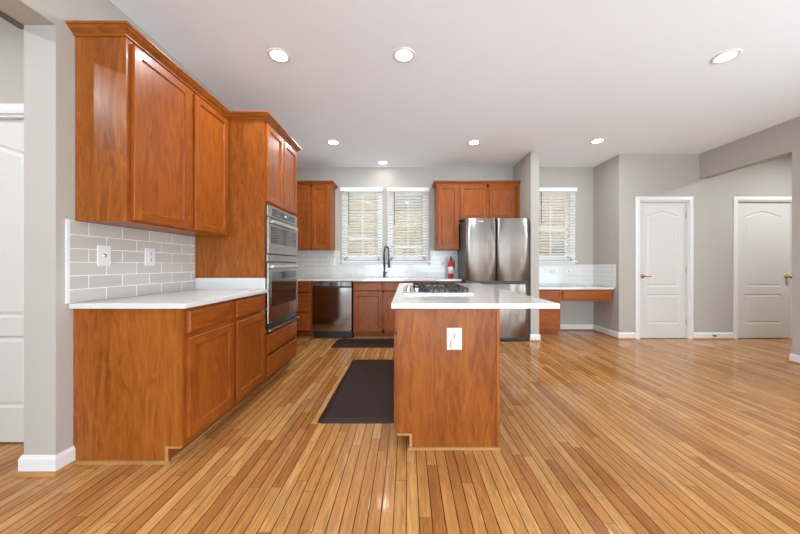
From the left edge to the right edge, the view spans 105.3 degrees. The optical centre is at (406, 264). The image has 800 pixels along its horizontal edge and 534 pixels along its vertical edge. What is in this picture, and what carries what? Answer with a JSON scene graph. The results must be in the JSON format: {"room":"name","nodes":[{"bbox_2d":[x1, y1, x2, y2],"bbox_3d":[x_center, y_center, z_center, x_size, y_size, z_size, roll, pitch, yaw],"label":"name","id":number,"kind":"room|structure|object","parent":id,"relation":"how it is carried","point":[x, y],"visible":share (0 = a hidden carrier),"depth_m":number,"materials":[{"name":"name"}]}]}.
{"room":"kitchen","nodes":[
{"label":"kitchen","id":0,"kind":"room"},
{"bbox_2d":[0,17,23,103],"bbox_3d":[-3.280,-0.280,1.940,2.440,2.800,0.120,0,0,0],"label":"wall","id":1,"kind":"structure","parent":0,"point":[11,37],"depth_m":1.88,"materials":[{"name":"grey paint"}]},
{"bbox_2d":[0,120,23,441],"bbox_3d":[-2.643,0.099,1.897,0.806,2.018,0.094,0,0,0],"label":"door","id":2,"kind":"structure","parent":1,"relation":"in","point":[11,131],"depth_m":1.91,"materials":[{"name":"white wood"}]},
{"bbox_2d":[0,104,23,119],"bbox_3d":[-2.650,0.065,1.920,0.940,2.110,0.120,0,0,0],"label":"trim","id":3,"kind":"structure","parent":1,"relation":"attached to","point":[7,111],"depth_m":1.87,"materials":[{"name":"white wood"}]},
{"bbox_2d":[0,0,296,454],"bbox_3d":[-1.974,-0.280,0.825,0.172,2.800,8.850,0,0,0],"label":"wall","id":4,"kind":"structure","parent":0,"point":[49,43],"depth_m":1.64,"materials":[{"name":"grey paint"}]},
{"bbox_2d":[0,10,23,28],"bbox_3d":[-2.070,-1.280,0.220,0.020,0.024,2.840,0,0,0],"label":"trim","id":5,"kind":"structure","parent":4,"relation":"attached to","point":[3,15],"depth_m":1.59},
{"bbox_2d":[10,445,75,476],"bbox_3d":[-1.974,1.070,1.734,0.236,0.100,0.252,0,0,0],"label":"baseboard","id":6,"kind":"structure","parent":4,"relation":"attached to","point":[28,465],"depth_m":1.63,"materials":[{"name":"white wood"}]},
{"bbox_2d":[65,219,194,303],"bbox_3d":[-1.882,-0.020,2.191,0.010,0.468,1.014,0,0,0],"label":"tile backsplash","id":7,"kind":"structure","parent":4,"relation":"attached to","point":[127,275],"depth_m":2.02,"materials":[{"name":"grey tile"}]},
{"bbox_2d":[97,245,110,265],"bbox_3d":[-1.871,-0.058,1.888,0.014,0.128,0.084,0,0,0],"label":"wall plate","id":8,"kind":"object","parent":7,"relation":"attached to","point":[103,251],"visible":1,"depth_m":1.88,"materials":[{"name":"white plastic"}]},
{"bbox_2d":[145,248,154,265],"bbox_3d":[-1.873,-0.058,2.224,0.009,0.128,0.084,0,0,0],"label":"electrical outlet","id":9,"kind":"object","parent":7,"relation":"attached to","point":[149,252],"visible":1,"depth_m":2.22,"materials":[{"name":"white plastic"}]},
{"bbox_2d":[75,37,189,230],"bbox_3d":[-1.732,-0.779,1.992,0.308,1.062,0.516,0,0,0],"label":"upper cabinet","id":10,"kind":"object","parent":4,"relation":"attached to","point":[132,115],"visible":0.99,"depth_m":1.76,"materials":[{"name":"brown wood"}]},
{"bbox_2d":[153,89,227,236],"bbox_3d":[-1.732,-0.779,2.486,0.308,1.062,0.471,0,0,0],"label":"upper cabinet","id":11,"kind":"object","parent":4,"relation":"attached to","point":[208,127],"visible":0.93,"depth_m":2.43,"materials":[{"name":"brown wood"}]},
{"bbox_2d":[0,330,799,533],"bbox_3d":[1.350,1.150,0.875,11.700,0.060,9.150,0,0,0],"label":"floor","id":12,"kind":"structure","parent":0,"point":[600,433],"depth_m":1.73,"materials":[{"name":"brown wood"}]},
{"bbox_2d":[73,299,233,464],"bbox_3d":[-1.569,0.682,1.970,0.634,0.875,0.521,0,0,0],"label":"base cabinet","id":13,"kind":"object","parent":12,"relation":"on","point":[148,384],"visible":0.9,"depth_m":1.72,"materials":[{"name":"brown wood"}]},
{"bbox_2d":[69,278,267,308],"bbox_3d":[-1.562,0.180,2.210,0.648,0.130,1.020,0,0,0],"label":"countertop","id":14,"kind":"structure","parent":13,"relation":"on","point":[206,291],"depth_m":2.08,"materials":[{"name":"white stone"}]},
{"bbox_2d":[222,293,265,417],"bbox_3d":[-1.569,0.682,2.476,0.634,0.875,0.490,0,0,0],"label":"base cabinet","id":15,"kind":"object","parent":12,"relation":"on","point":[249,320],"visible":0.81,"depth_m":2.43,"materials":[{"name":"brown wood"}]},
{"bbox_2d":[196,119,296,389],"bbox_3d":[-1.569,-0.095,3.111,0.634,2.430,0.779,0,0,0],"label":"tall cabinet","id":16,"kind":"object","parent":12,"relation":"on","point":[262,166],"visible":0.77,"depth_m":2.72,"materials":[{"name":"brown wood"}]},
{"bbox_2d":[65,20,301,151],"bbox_3d":[-1.554,-1.324,2.617,0.665,0.052,1.866,0,0,0],"label":"crown molding","id":17,"kind":"structure","parent":16,"relation":"attached to","point":[79,28],"depth_m":1.95,"materials":[{"name":"brown wood"}]},
{"bbox_2d":[265,205,297,261],"bbox_3d":[-1.504,-0.286,3.097,0.576,0.512,0.734,0,0,0],"label":"microwave oven","id":18,"kind":"object","parent":16,"relation":"in","point":[281,231],"visible":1,"depth_m":2.99,"materials":[{"name":"silver metal"}]},
{"bbox_2d":[265,262,298,331],"bbox_3d":[-1.524,0.287,3.097,0.616,0.626,0.742,0,0,0],"label":"wall oven","id":19,"kind":"object","parent":16,"relation":"in","point":[281,278],"visible":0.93,"depth_m":2.99,"materials":[{"name":"silver metal"}]},
{"bbox_2d":[296,281,313,337],"bbox_3d":[-1.661,0.682,4.931,0.437,0.876,0.633,0,0,0],"label":"base cabinet","id":20,"kind":"object","parent":12,"relation":"on","point":[304,322],"visible":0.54,"depth_m":4.62,"materials":[{"name":"brown wood"}]},
{"bbox_2d":[312,281,352,337],"bbox_3d":[-1.135,0.684,4.907,0.600,0.864,0.596,0,0,0],"label":"dishwasher","id":21,"kind":"object","parent":12,"relation":"on","point":[332,301],"visible":0.98,"depth_m":4.61,"materials":[{"name":"silver metal"}]},
{"bbox_2d":[318,360,393,422],"bbox_3d":[-0.335,1.110,2.877,0.610,0.018,1.445,0,0,0],"label":"floor mat","id":22,"kind":"object","parent":12,"relation":"on","point":[365,392],"visible":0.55,"depth_m":2.55,"materials":[{"name":"brown rubber"}]},
{"bbox_2d":[331,339,393,347],"bbox_3d":[-0.469,1.110,4.365,1.137,0.018,0.470,0,0,0],"label":"floor mat","id":23,"kind":"object","parent":12,"relation":"on","point":[340,343],"visible":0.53,"depth_m":4.28,"materials":[{"name":"brown rubber"}]},
{"bbox_2d":[353,281,412,337],"bbox_3d":[-0.362,0.682,4.931,0.905,0.876,0.633,0,0,0],"label":"base cabinet","id":24,"kind":"object","parent":12,"relation":"on","point":[373,315],"visible":0.7,"depth_m":4.62,"materials":[{"name":"brown wood"}]},
{"bbox_2d":[298,277,461,280],"bbox_3d":[-0.528,0.229,4.923,2.716,0.030,0.651,0,0,0],"label":"countertop","id":25,"kind":"structure","parent":24,"relation":"on","point":[299,278],"depth_m":4.60,"materials":[{"name":"white stone"}]},
{"bbox_2d":[362,278,408,278],"bbox_3d":[-0.345,0.230,4.920,0.748,0.024,0.398,0,0,0],"label":"sink","id":26,"kind":"object","parent":25,"relation":"in","point":[362,278],"visible":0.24,"depth_m":5.11,"materials":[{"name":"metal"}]},
{"bbox_2d":[382,246,389,277],"bbox_3d":[-0.334,-0.054,5.100,0.082,0.536,0.224,0,0,-34],"label":"kitchen faucet","id":27,"kind":"object","parent":25,"relation":"on","point":[388,264],"visible":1,"depth_m":5.14,"materials":[{"name":"metal"}]},
{"bbox_2d":[448,256,454,277],"bbox_3d":[0.722,0.034,5.020,0.096,0.360,0.096,0,0,45],"label":"fire extinguisher","id":28,"kind":"object","parent":25,"relation":"on","point":[451,266],"visible":0.96,"depth_m":4.98,"materials":[{"name":"red metal"}]},
{"bbox_2d":[413,281,460,282],"bbox_3d":[0.459,0.682,4.931,0.735,0.876,0.633,0,0,0],"label":"base cabinet","id":29,"kind":"object","parent":12,"relation":"on","point":[413,281],"visible":0.09,"depth_m":4.63,"materials":[{"name":"brown wood"}]},
{"bbox_2d":[394,309,500,449],"bbox_3d":[0.242,0.690,2.318,0.647,0.861,0.952,0,0,0],"label":"base cabinet","id":30,"kind":"object","parent":12,"relation":"on","point":[444,399],"visible":0.81,"depth_m":1.86,"materials":[{"name":"brown wood"}]},
{"bbox_2d":[447,328,461,349],"bbox_3d":[0.287,0.448,1.850,0.091,0.134,0.009,0,0,0],"label":"electrical outlet","id":31,"kind":"object","parent":30,"relation":"attached to","point":[453,334],"visible":0.67,"depth_m":1.85,"materials":[{"name":"white plastic"}]},
{"bbox_2d":[391,283,559,308],"bbox_3d":[0.405,0.243,2.815,0.997,0.032,2.030,0,0,0],"label":"countertop","id":32,"kind":"structure","parent":30,"relation":"on","point":[485,296],"depth_m":1.95,"materials":[{"name":"white stone"}]},
{"bbox_2d":[403,283,473,294],"bbox_3d":[0.239,0.201,2.695,0.546,0.052,0.760,0,0,0],"label":"gas cooktop","id":33,"kind":"object","parent":32,"relation":"in","point":[417,288],"visible":1,"depth_m":2.44,"materials":[{"name":"metal"}]},
{"bbox_2d":[458,218,528,339],"bbox_3d":[1.327,0.212,4.822,0.930,1.815,0.735,0,0,0],"label":"refrigerator","id":34,"kind":"object","parent":12,"relation":"on","point":[493,252],"visible":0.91,"depth_m":4.46,"materials":[{"name":"silver metal"}]},
{"bbox_2d":[539,289,559,335],"bbox_3d":[2.165,0.749,4.981,0.430,0.742,0.533,0,0,0],"label":"base cabinet","id":35,"kind":"object","parent":12,"relation":"on","point":[549,319],"visible":0.52,"depth_m":4.71,"materials":[{"name":"brown wood"}]},
{"bbox_2d":[539,285,613,288],"bbox_3d":[2.572,0.363,4.976,1.251,0.030,0.543,0,0,0],"label":"desktop","id":36,"kind":"object","parent":35,"relation":"on","point":[540,286],"visible":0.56,"depth_m":4.72,"materials":[{"name":"white stone"}]},
{"bbox_2d":[560,289,611,300],"bbox_3d":[2.778,0.469,4.950,0.794,0.182,0.470,0,0,0],"label":"drawer","id":37,"kind":"object","parent":36,"relation":"attached to","point":[565,294],"visible":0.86,"depth_m":4.71,"materials":[{"name":"brown wood"}]},
{"bbox_2d":[297,167,592,323],"bbox_3d":[0.635,-0.280,5.330,5.390,2.800,0.160,0,0,0],"label":"wall","id":38,"kind":"structure","parent":0,"point":[571,312],"depth_m":5.25,"materials":[{"name":"grey paint"}]},
{"bbox_2d":[296,185,334,250],"bbox_3d":[-1.560,-0.779,5.077,0.649,1.062,0.343,0,0,0],"label":"upper cabinet","id":39,"kind":"object","parent":38,"relation":"attached to","point":[315,216],"visible":0.77,"depth_m":4.92,"materials":[{"name":"brown wood"}]},
{"bbox_2d":[297,181,337,189],"bbox_3d":[-1.534,-1.324,5.062,0.699,0.052,0.374,0,0,0],"label":"crown molding","id":40,"kind":"structure","parent":39,"relation":"attached to","point":[332,183],"depth_m":4.91,"materials":[{"name":"brown wood"}]},
{"bbox_2d":[340,196,382,263],"bbox_3d":[-0.771,-0.652,5.303,0.753,1.285,0.215,0,0,0],"label":"window","id":41,"kind":"structure","parent":38,"relation":"in","point":[343,258],"depth_m":5.24,"materials":[{"name":"white plastic"}]},
{"bbox_2d":[340,187,382,256],"bbox_3d":[-0.771,-0.727,5.199,0.730,1.169,0.095,0,0,0],"label":"window blind","id":42,"kind":"object","parent":41,"relation":"attached to","point":[346,191],"visible":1,"depth_m":5.20,"materials":[{"name":"white plastic"}]},
{"bbox_2d":[297,251,457,276],"bbox_3d":[-0.043,-0.016,5.245,3.685,0.460,0.010,0,0,0],"label":"tile backsplash","id":43,"kind":"structure","parent":38,"relation":"attached to","point":[310,263],"depth_m":5.24,"materials":[{"name":"white tile"}]},
{"bbox_2d":[440,259,444,265],"bbox_3d":[0.615,-0.045,5.235,0.080,0.125,0.009,0,0,0],"label":"electrical outlet","id":44,"kind":"object","parent":43,"relation":"attached to","point":[442,261],"visible":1,"depth_m":5.23,"materials":[{"name":"white plastic"}]},
{"bbox_2d":[386,192,429,263],"bbox_3d":[0.018,-0.652,5.303,0.765,1.285,0.215,0,0,0],"label":"window","id":45,"kind":"structure","parent":38,"relation":"in","point":[427,261],"depth_m":5.24,"materials":[{"name":"white plastic"}]},
{"bbox_2d":[386,187,429,256],"bbox_3d":[0.020,-0.727,5.199,0.738,1.169,0.095,0,0,0],"label":"window blind","id":46,"kind":"object","parent":45,"relation":"attached to","point":[392,191],"visible":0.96,"depth_m":5.20,"materials":[{"name":"white plastic"}]},
{"bbox_2d":[435,185,458,250],"bbox_3d":[0.658,-0.779,5.077,0.362,1.062,0.343,0,0,0],"label":"upper cabinet","id":47,"kind":"object","parent":38,"relation":"attached to","point":[446,196],"visible":0.99,"depth_m":4.92,"materials":[{"name":"brown wood"}]},
{"bbox_2d":[459,185,519,222],"bbox_3d":[1.329,-1.020,5.077,0.978,0.580,0.343,0,0,0],"label":"upper cabinet","id":48,"kind":"object","parent":38,"relation":"attached to","point":[475,201],"visible":0.76,"depth_m":4.92,"materials":[{"name":"brown wood"}]},
{"bbox_2d":[432,181,520,189],"bbox_3d":[1.123,-1.324,5.062,1.391,0.052,0.374,0,0,0],"label":"crown molding","id":49,"kind":"structure","parent":48,"relation":"attached to","point":[435,183],"depth_m":4.91,"materials":[{"name":"brown wood"}]},
{"bbox_2d":[539,193,577,263],"bbox_3d":[2.513,-0.652,5.303,0.805,1.285,0.215,0,0,0],"label":"window","id":50,"kind":"structure","parent":38,"relation":"in","point":[572,259],"depth_m":5.24,"materials":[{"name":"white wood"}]},
{"bbox_2d":[539,187,577,256],"bbox_3d":[2.507,-0.727,5.199,0.763,1.169,0.095,0,0,0],"label":"window blind","id":51,"kind":"object","parent":50,"relation":"attached to","point":[543,191],"visible":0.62,"depth_m":5.19,"materials":[{"name":"white plastic"}]},
{"bbox_2d":[539,264,615,287],"bbox_3d":[2.578,0.168,4.971,1.262,0.360,0.556,0,0,0],"label":"tile backsplash","id":52,"kind":"structure","parent":38,"relation":"attached to","point":[598,275],"depth_m":5.24,"materials":[{"name":"white tile"}]},
{"bbox_2d":[549,269,555,273],"bbox_3d":[2.495,0.108,5.235,0.115,0.080,0.009,0,0,0],"label":"electrical outlet","id":53,"kind":"object","parent":52,"relation":"attached to","point":[551,271],"visible":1,"depth_m":5.23,"materials":[{"name":"white plastic"}]},
{"bbox_2d":[565,269,571,273],"bbox_3d":[2.775,0.108,5.233,0.115,0.080,0.014,0,0,0],"label":"wall plate","id":54,"kind":"object","parent":52,"relation":"attached to","point":[567,271],"visible":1,"depth_m":5.23,"materials":[{"name":"white plastic"}]},
{"bbox_2d":[110,0,799,166],"bbox_3d":[1.350,-1.755,0.875,11.900,0.150,9.350,0,0,0],"label":"ceiling","id":55,"kind":"structure","parent":0,"point":[552,78],"depth_m":2.63,"materials":[{"name":"white paint"}]},
{"bbox_2d":[267,48,290,62],"bbox_3d":[-1.027,-1.676,2.446,0.180,0.008,0.180,0,0,0],"label":"recessed light","id":56,"kind":"object","parent":55,"relation":"in","point":[278,55],"visible":1,"depth_m":2.44,"materials":[{"name":"white plastic"}]},
{"bbox_2d":[327,140,339,144],"bbox_3d":[-1.010,-1.676,4.180,0.180,0.008,0.180,0,0,0],"label":"recessed light","id":57,"kind":"object","parent":55,"relation":"in","point":[330,142],"visible":1,"depth_m":4.17,"materials":[{"name":"white plastic"}]},
{"bbox_2d":[377,161,387,164],"bbox_3d":[-0.395,-1.676,5.000,0.180,0.008,0.180,0,0,0],"label":"recessed light","id":58,"kind":"object","parent":55,"relation":"in","point":[378,162],"visible":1,"depth_m":4.99,"materials":[{"name":"white plastic"}]},
{"bbox_2d":[393,47,414,62],"bbox_3d":[-0.024,-1.676,2.440,0.180,0.008,0.180,0,0,0],"label":"recessed light","id":59,"kind":"object","parent":55,"relation":"in","point":[402,54],"visible":1,"depth_m":2.43,"materials":[{"name":"white plastic"}]},
{"bbox_2d":[467,140,480,144],"bbox_3d":[0.918,-1.676,4.180,0.180,0.008,0.180,0,0,0],"label":"recessed light","id":60,"kind":"object","parent":55,"relation":"in","point":[471,142],"visible":1,"depth_m":4.17,"materials":[{"name":"white plastic"}]},
{"bbox_2d":[590,138,604,143],"bbox_3d":[2.580,-1.676,4.130,0.180,0.008,0.180,0,0,0],"label":"recessed light","id":61,"kind":"object","parent":55,"relation":"in","point":[599,140],"visible":1,"depth_m":4.13,"materials":[{"name":"white plastic"}]},
{"bbox_2d":[710,49,742,63],"bbox_3d":[2.570,-1.676,2.457,0.180,0.008,0.180,0,0,0],"label":"recessed light","id":62,"kind":"object","parent":55,"relation":"in","point":[729,55],"visible":1,"depth_m":2.45,"materials":[{"name":"white plastic"}]},
{"bbox_2d":[513,151,538,333],"bbox_3d":[1.883,-0.280,4.870,0.123,2.800,0.760,0,0,0],"label":"wall partition","id":63,"kind":"structure","parent":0,"point":[526,171],"depth_m":4.49,"materials":[{"name":"grey paint"}]},
{"bbox_2d":[528,334,541,341],"bbox_3d":[1.883,1.070,4.529,0.187,0.100,0.142,0,0,0],"label":"baseboard","id":64,"kind":"structure","parent":63,"relation":"attached to","point":[532,337],"depth_m":4.48,"materials":[{"name":"white wood"}]},
{"bbox_2d":[593,154,626,331],"bbox_3d":[3.270,-0.280,4.935,0.120,2.800,0.630,0,0,0],"label":"wall","id":65,"kind":"structure","parent":0,"point":[610,176],"depth_m":4.79,"materials":[{"name":"grey paint"}]},
{"bbox_2d":[627,154,791,331],"bbox_3d":[5.265,-0.280,4.680,3.870,2.800,0.120,0,0,0],"label":"wall","id":66,"kind":"structure","parent":0,"point":[648,175],"depth_m":4.62,"materials":[{"name":"grey paint"}]},
{"bbox_2d":[560,324,635,338],"bbox_3d":[2.792,1.070,4.919,1.324,0.100,0.662,0,0,0],"label":"baseboard","id":67,"kind":"structure","parent":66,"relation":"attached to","point":[618,335],"depth_m":5.04,"materials":[{"name":"white wood"}]},
{"bbox_2d":[640,202,686,337],"bbox_3d":[3.903,0.076,4.637,0.738,2.063,0.094,0,0,0],"label":"door","id":68,"kind":"structure","parent":66,"relation":"in","point":[663,269],"depth_m":4.65,"materials":[{"name":"white wood"}]},
{"bbox_2d":[635,197,693,338],"bbox_3d":[3.896,0.043,4.660,0.872,2.155,0.120,0,0,0],"label":"trim","id":69,"kind":"structure","parent":66,"relation":"attached to","point":[689,201],"depth_m":4.61,"materials":[{"name":"white wood"}]},
{"bbox_2d":[693,332,734,338],"bbox_3d":[4.626,1.070,4.604,0.616,0.100,0.032,0,0,0],"label":"baseboard","id":70,"kind":"structure","parent":66,"relation":"attached to","point":[696,335],"depth_m":4.61,"materials":[{"name":"white wood"}]},
{"bbox_2d":[733,197,791,338],"bbox_3d":[5.425,0.043,4.660,0.970,2.155,0.120,0,0,0],"label":"trim","id":71,"kind":"structure","parent":66,"relation":"attached to","point":[736,200],"depth_m":4.61,"materials":[{"name":"white wood"}]},
{"bbox_2d":[738,202,791,337],"bbox_3d":[5.418,0.076,4.627,0.836,2.063,0.114,0,0,0],"label":"door","id":72,"kind":"structure","parent":66,"relation":"in","point":[764,276],"depth_m":4.65,"materials":[{"name":"white wood"}]},
{"bbox_2d":[699,116,799,354],"bbox_3d":[4.490,-0.280,0.510,0.120,2.800,8.220,0,0,0],"label":"wall","id":73,"kind":"structure","parent":0,"point":[780,140],"depth_m":3.65,"materials":[{"name":"grey paint"}]},
{"bbox_2d":[786,353,799,364],"bbox_3d":[4.474,1.070,-0.029,0.152,0.100,7.142,0,0,0],"label":"baseboard","id":74,"kind":"structure","parent":73,"relation":"attached to","point":[793,358],"depth_m":3.48,"materials":[{"name":"white wood"}]},
{"label":"outside","id":75,"kind":"structure","parent":0,"visible":0},
{"bbox_3d":[0.000,2.170,22.725,60.000,0.100,34.550,0,0,0],"label":"ground","id":76,"kind":"structure","parent":75,"visible":0},
{"bbox_2d":[349,196,564,255],"bbox_3d":[-1.500,-1.630,11.180,22.000,7.500,4.040,0,0,0],"label":"house","id":77,"kind":"structure","parent":76,"relation":"on","point":[349,196],"depth_m":9.20,"materials":[{"name":"beige"}]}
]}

